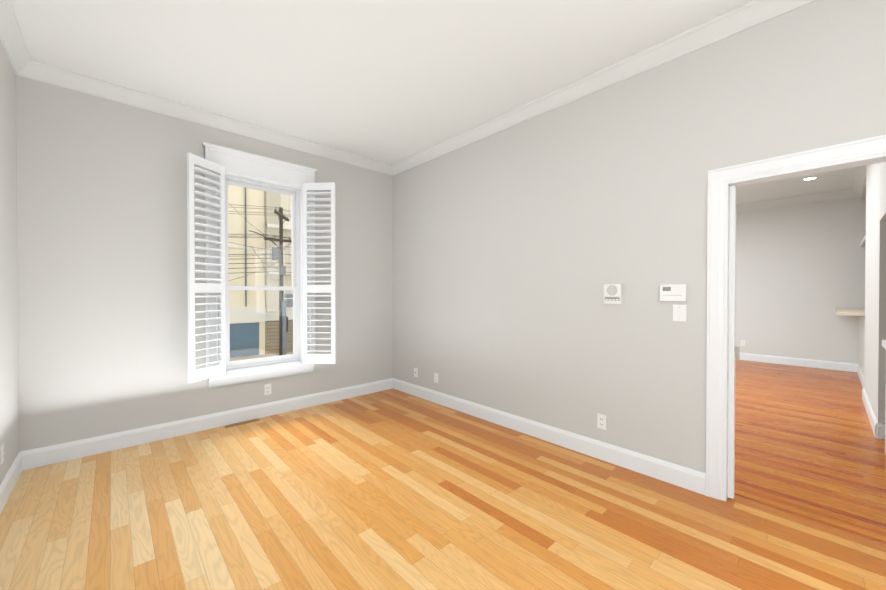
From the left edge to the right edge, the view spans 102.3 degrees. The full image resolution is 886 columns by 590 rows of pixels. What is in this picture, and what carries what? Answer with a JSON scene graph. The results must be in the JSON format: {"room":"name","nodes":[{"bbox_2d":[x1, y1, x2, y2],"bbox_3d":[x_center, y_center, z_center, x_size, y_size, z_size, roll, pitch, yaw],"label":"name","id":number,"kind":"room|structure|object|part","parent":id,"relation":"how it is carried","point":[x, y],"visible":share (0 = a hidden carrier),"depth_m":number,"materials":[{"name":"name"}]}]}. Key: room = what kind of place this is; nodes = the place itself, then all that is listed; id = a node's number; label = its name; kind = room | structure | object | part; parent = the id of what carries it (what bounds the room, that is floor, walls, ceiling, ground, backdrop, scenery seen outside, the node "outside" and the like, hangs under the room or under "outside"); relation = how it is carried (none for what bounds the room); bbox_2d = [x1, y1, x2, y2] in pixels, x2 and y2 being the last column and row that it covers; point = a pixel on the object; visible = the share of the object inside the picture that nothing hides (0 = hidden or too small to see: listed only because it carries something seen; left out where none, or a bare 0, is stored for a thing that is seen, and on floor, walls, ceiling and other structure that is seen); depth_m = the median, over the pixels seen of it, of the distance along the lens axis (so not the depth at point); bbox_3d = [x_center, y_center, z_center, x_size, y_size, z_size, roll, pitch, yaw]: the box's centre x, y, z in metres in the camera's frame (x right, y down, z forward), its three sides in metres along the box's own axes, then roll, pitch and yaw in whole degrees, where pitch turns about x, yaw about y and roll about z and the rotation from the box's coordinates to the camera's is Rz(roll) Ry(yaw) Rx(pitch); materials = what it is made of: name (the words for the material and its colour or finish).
{"room":"empty living room","nodes":[
{"label":"empty living room","id":0,"kind":"room"},
{"bbox_2d":[0,40,18,484],"bbox_3d":[-1.137,-0.195,0.251,0.300,3.050,6.280,0,1,-43],"label":"wall","id":1,"kind":"structure","parent":0,"point":[9,394],"depth_m":2.42,"materials":[{"name":"grey paint"}]},
{"bbox_2d":[0,443,3,463],"bbox_3d":[-2.766,0.994,2.241,0.008,0.114,0.070,0,1,-43],"label":"outlet","id":2,"kind":"object","parent":1,"relation":"attached to","point":[1,453],"visible":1,"depth_m":2.23,"materials":[{"name":"white plastic"}]},
{"bbox_2d":[0,451,27,514],"bbox_3d":[-1.123,1.258,0.480,0.016,0.140,5.980,0,1,-43],"label":"baseboard","id":3,"kind":"structure","parent":1,"relation":"attached to","point":[20,464],"depth_m":2.40,"materials":[{"name":"white wood"}]},
{"bbox_2d":[0,0,35,79],"bbox_3d":[-1.098,-1.668,0.480,0.084,0.108,5.980,0,1,-43],"label":"crown molding","id":4,"kind":"structure","parent":1,"relation":"attached to","point":[11,37],"depth_m":2.38,"materials":[{"name":"white wood"}]},
{"bbox_2d":[16,75,392,451],"bbox_3d":[-2.079,-0.224,3.838,3.800,3.050,0.260,0,1,-43],"label":"wall","id":5,"kind":"structure","parent":0,"point":[102,266],"depth_m":3.08,"materials":[{"name":"grey paint"}]},
{"bbox_2d":[24,378,391,468],"bbox_3d":[-1.927,1.232,3.803,3.300,0.140,0.016,0,1,-43],"label":"baseboard","id":6,"kind":"structure","parent":5,"relation":"attached to","point":[57,453],"depth_m":3.33,"materials":[{"name":"white wood"}]},
{"bbox_2d":[36,61,391,174],"bbox_3d":[-1.904,-1.694,3.754,3.180,0.108,0.084,0,1,-43],"label":"crown molding","id":7,"kind":"structure","parent":5,"relation":"attached to","point":[49,74],"depth_m":3.32,"materials":[{"name":"white wood"}]},
{"bbox_2d":[202,142,316,387],"bbox_3d":[-1.975,-0.279,3.893,1.118,2.368,0.320,0,1,-43],"label":"window","id":8,"kind":"structure","parent":5,"relation":"in","point":[241,161],"depth_m":3.82,"materials":[{"name":"white wood"}]},
{"bbox_2d":[187,152,225,382],"bbox_3d":[-2.205,-0.240,3.344,0.074,2.040,0.384,0,0,14],"label":"window shutter","id":9,"kind":"object","parent":8,"relation":"attached to","point":[194,374],"visible":1,"depth_m":3.31,"materials":[{"name":"white wood"}]},
{"bbox_3d":[-1.968,-0.229,3.887,0.780,1.980,0.090,0,1,-43],"label":"window frame sash","id":10,"kind":"part","parent":8,"relation":"part of","materials":[{"name":"white wood"}]},
{"bbox_2d":[303,182,335,363],"bbox_3d":[-1.404,-0.245,4.039,0.384,2.040,0.074,0,0,4],"label":"window shutter","id":11,"kind":"object","parent":8,"relation":"attached to","point":[321,358],"visible":1,"depth_m":4.02,"materials":[{"name":"white wood"}]},
{"bbox_2d":[264,384,270,394],"bbox_3d":[-1.886,1.016,3.844,0.070,0.114,0.008,0,1,-43],"label":"outlet","id":12,"kind":"object","parent":5,"relation":"attached to","point":[267,389],"visible":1,"depth_m":3.84,"materials":[{"name":"white plastic"}]},
{"bbox_2d":[11,0,855,204],"bbox_3d":[2.790,-1.804,3.284,10.200,0.120,11.000,0,1,-43],"label":"ceiling","id":13,"kind":"structure","parent":0,"point":[390,82],"depth_m":2.58,"materials":[{"name":"white paint"}]},
{"bbox_2d":[802,177,817,179],"bbox_3d":[5.543,-1.758,5.391,0.170,0.006,0.170,0,1,-43],"label":"recessed light","id":14,"kind":"object","parent":13,"relation":"in","point":[809,178],"visible":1,"depth_m":5.37,"materials":[{"name":"white"}]},
{"bbox_2d":[0,359,885,589],"bbox_3d":[2.790,1.356,3.309,10.200,0.100,11.000,0,1,-43],"label":"floor","id":15,"kind":"structure","parent":0,"point":[392,489],"depth_m":2.19,"materials":[{"name":"brown wood"}]},
{"bbox_2d":[224,418,259,427],"bbox_3d":[-2.037,1.301,3.624,0.315,0.005,0.073,0,1,-43],"label":"floor vent","id":16,"kind":"object","parent":15,"relation":"in","point":[240,423],"visible":1,"depth_m":3.61,"materials":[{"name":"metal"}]},
{"bbox_2d":[393,0,885,472],"bbox_3d":[1.490,-0.214,2.690,0.130,3.050,6.280,0,1,-43],"label":"wall","id":17,"kind":"structure","parent":0,"point":[517,247],"depth_m":2.78,"materials":[{"name":"grey paint"}]},
{"bbox_2d":[414,368,417,376],"bbox_3d":[-0.350,0.996,4.580,0.008,0.114,0.070,0,1,-43],"label":"outlet","id":18,"kind":"object","parent":17,"relation":"attached to","point":[415,372],"visible":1,"depth_m":4.57,"materials":[{"name":"white plastic"}]},
{"bbox_2d":[434,373,437,382],"bbox_3d":[-0.084,0.998,4.294,0.008,0.114,0.070,0,1,-43],"label":"outlet","id":19,"kind":"object","parent":17,"relation":"attached to","point":[435,377],"visible":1,"depth_m":4.29,"materials":[{"name":"white plastic"}]},
{"bbox_2d":[392,378,705,495],"bbox_3d":[0.513,1.233,3.646,0.016,0.140,3.565,0,1,-43],"label":"baseboard","id":20,"kind":"structure","parent":17,"relation":"attached to","point":[678,475],"depth_m":2.99,"materials":[{"name":"white wood"}]},
{"bbox_2d":[597,413,605,429],"bbox_3d":[1.264,1.009,2.842,0.008,0.114,0.070,0,1,-43],"label":"outlet","id":21,"kind":"object","parent":17,"relation":"attached to","point":[601,421],"visible":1,"depth_m":2.84,"materials":[{"name":"white plastic"}]},
{"bbox_2d":[392,0,815,175],"bbox_3d":[1.310,-1.686,2.716,0.084,0.108,5.980,0,1,-43],"label":"crown molding","id":22,"kind":"structure","parent":17,"relation":"attached to","point":[750,14],"depth_m":2.65,"materials":[{"name":"white wood"}]},
{"bbox_2d":[604,284,621,303],"bbox_3d":[1.314,-0.008,2.760,0.036,0.152,0.128,0,1,-43],"label":"intercom","id":23,"kind":"object","parent":17,"relation":"attached to","point":[612,293],"visible":1,"depth_m":2.75,"materials":[{"name":"white plastic"}]},
{"bbox_2d":[660,284,686,300],"bbox_3d":[1.590,-0.016,2.466,0.031,0.115,0.155,0,1,-43],"label":"thermostat","id":24,"kind":"object","parent":17,"relation":"attached to","point":[673,292],"visible":1,"depth_m":2.45,"materials":[{"name":"white plastic"}]},
{"bbox_2d":[673,304,686,320],"bbox_3d":[1.622,0.122,2.447,0.012,0.114,0.080,0,1,-43],"label":"light switch","id":25,"kind":"object","parent":17,"relation":"attached to","point":[679,312],"visible":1,"depth_m":2.44,"materials":[{"name":"white plastic"}]},
{"bbox_2d":[728,185,739,498],"bbox_3d":[1.868,0.303,2.288,0.036,2.005,0.052,0,1,-43],"label":"pocket door jamb edge","id":26,"kind":"object","parent":17,"relation":"attached to","point":[734,352],"visible":1,"depth_m":2.28,"materials":[{"name":"white wood"}]},
{"bbox_2d":[706,135,885,500],"bbox_3d":[2.195,0.257,1.936,0.170,2.120,1.220,0,1,-43],"label":"door frame","id":27,"kind":"structure","parent":17,"relation":"attached to","point":[856,153],"depth_m":2.27,"materials":[{"name":"white wood"}]},
{"bbox_2d":[735,197,865,363],"bbox_3d":[6.362,-0.246,6.614,0.150,3.050,11.000,0,1,-43],"label":"wall","id":28,"kind":"structure","parent":0,"point":[800,272],"depth_m":6.41,"materials":[{"name":"grey paint"}]},
{"bbox_2d":[736,189,858,211],"bbox_3d":[6.354,-1.702,6.424,0.105,0.135,10.450,0,1,-43],"label":"crown molding","id":29,"kind":"structure","parent":28,"relation":"attached to","point":[816,197],"depth_m":6.36,"materials":[{"name":"white wood"}]},
{"bbox_2d":[738,353,857,371],"bbox_3d":[6.386,1.211,6.477,0.016,0.140,10.450,0,1,-43],"label":"baseboard","id":30,"kind":"structure","parent":28,"relation":"attached to","point":[840,366],"depth_m":6.41,"materials":[{"name":"white wood"}]},
{"bbox_2d":[859,162,885,423],"bbox_3d":[4.702,-0.223,3.810,6.100,3.050,0.170,0,1,-43],"label":"wall","id":31,"kind":"structure","parent":0,"point":[872,349],"depth_m":3.52,"materials":[{"name":"white paint"}]},
{"bbox_2d":[835,307,864,315],"bbox_3d":[6.084,0.240,5.220,2.160,0.040,0.450,0,1,-43],"label":"shelf","id":32,"kind":"object","parent":31,"relation":"on","point":[851,311],"depth_m":4.83,"materials":[{"name":"beige wood"}]},
{"bbox_2d":[851,165,865,196],"bbox_3d":[4.622,-1.681,3.884,6.100,0.135,0.145,0,1,-43],"label":"crown molding","id":33,"kind":"structure","parent":31,"relation":"attached to","point":[858,181],"depth_m":5.22,"materials":[{"name":"white"}]},
{"bbox_2d":[857,340,885,453],"bbox_3d":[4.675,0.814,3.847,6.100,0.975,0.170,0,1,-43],"label":"baseboard","id":34,"kind":"structure","parent":31,"relation":"attached to","point":[879,430],"depth_m":3.42,"materials":[{"name":"white wood"}]},
{"label":"outside","id":35,"kind":"structure","parent":0,"visible":0},
{"bbox_2d":[230,351,292,360],"bbox_3d":[-7.045,3.120,17.882,75.000,0.300,26.440,0,1,-43],"label":"street","id":36,"kind":"structure","parent":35,"point":[257,356],"depth_m":17.26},
{"bbox_2d":[228,184,265,357],"bbox_3d":[-16.749,-3.514,15.872,14.115,13.000,8.100,0,1,-43],"label":"building","id":37,"kind":"structure","parent":36,"relation":"on","point":[242,306],"depth_m":17.21,"materials":[{"name":"beige"}]},
{"bbox_2d":[228,203,291,354],"bbox_3d":[-4.019,-0.691,12.639,57.379,7.406,13.813,0,1,-43],"label":"utility pole","id":38,"kind":"object","parent":36,"relation":"on","point":[282,321],"depth_m":16.10,"materials":[{"name":"brown"}]},
{"bbox_2d":[264,191,292,353],"bbox_3d":[-7.141,-3.584,24.659,11.845,13.000,8.300,0,1,-43],"label":"building","id":39,"kind":"structure","parent":36,"relation":"on","point":[272,228],"depth_m":18.04,"materials":[{"name":"beige"}]}
]}

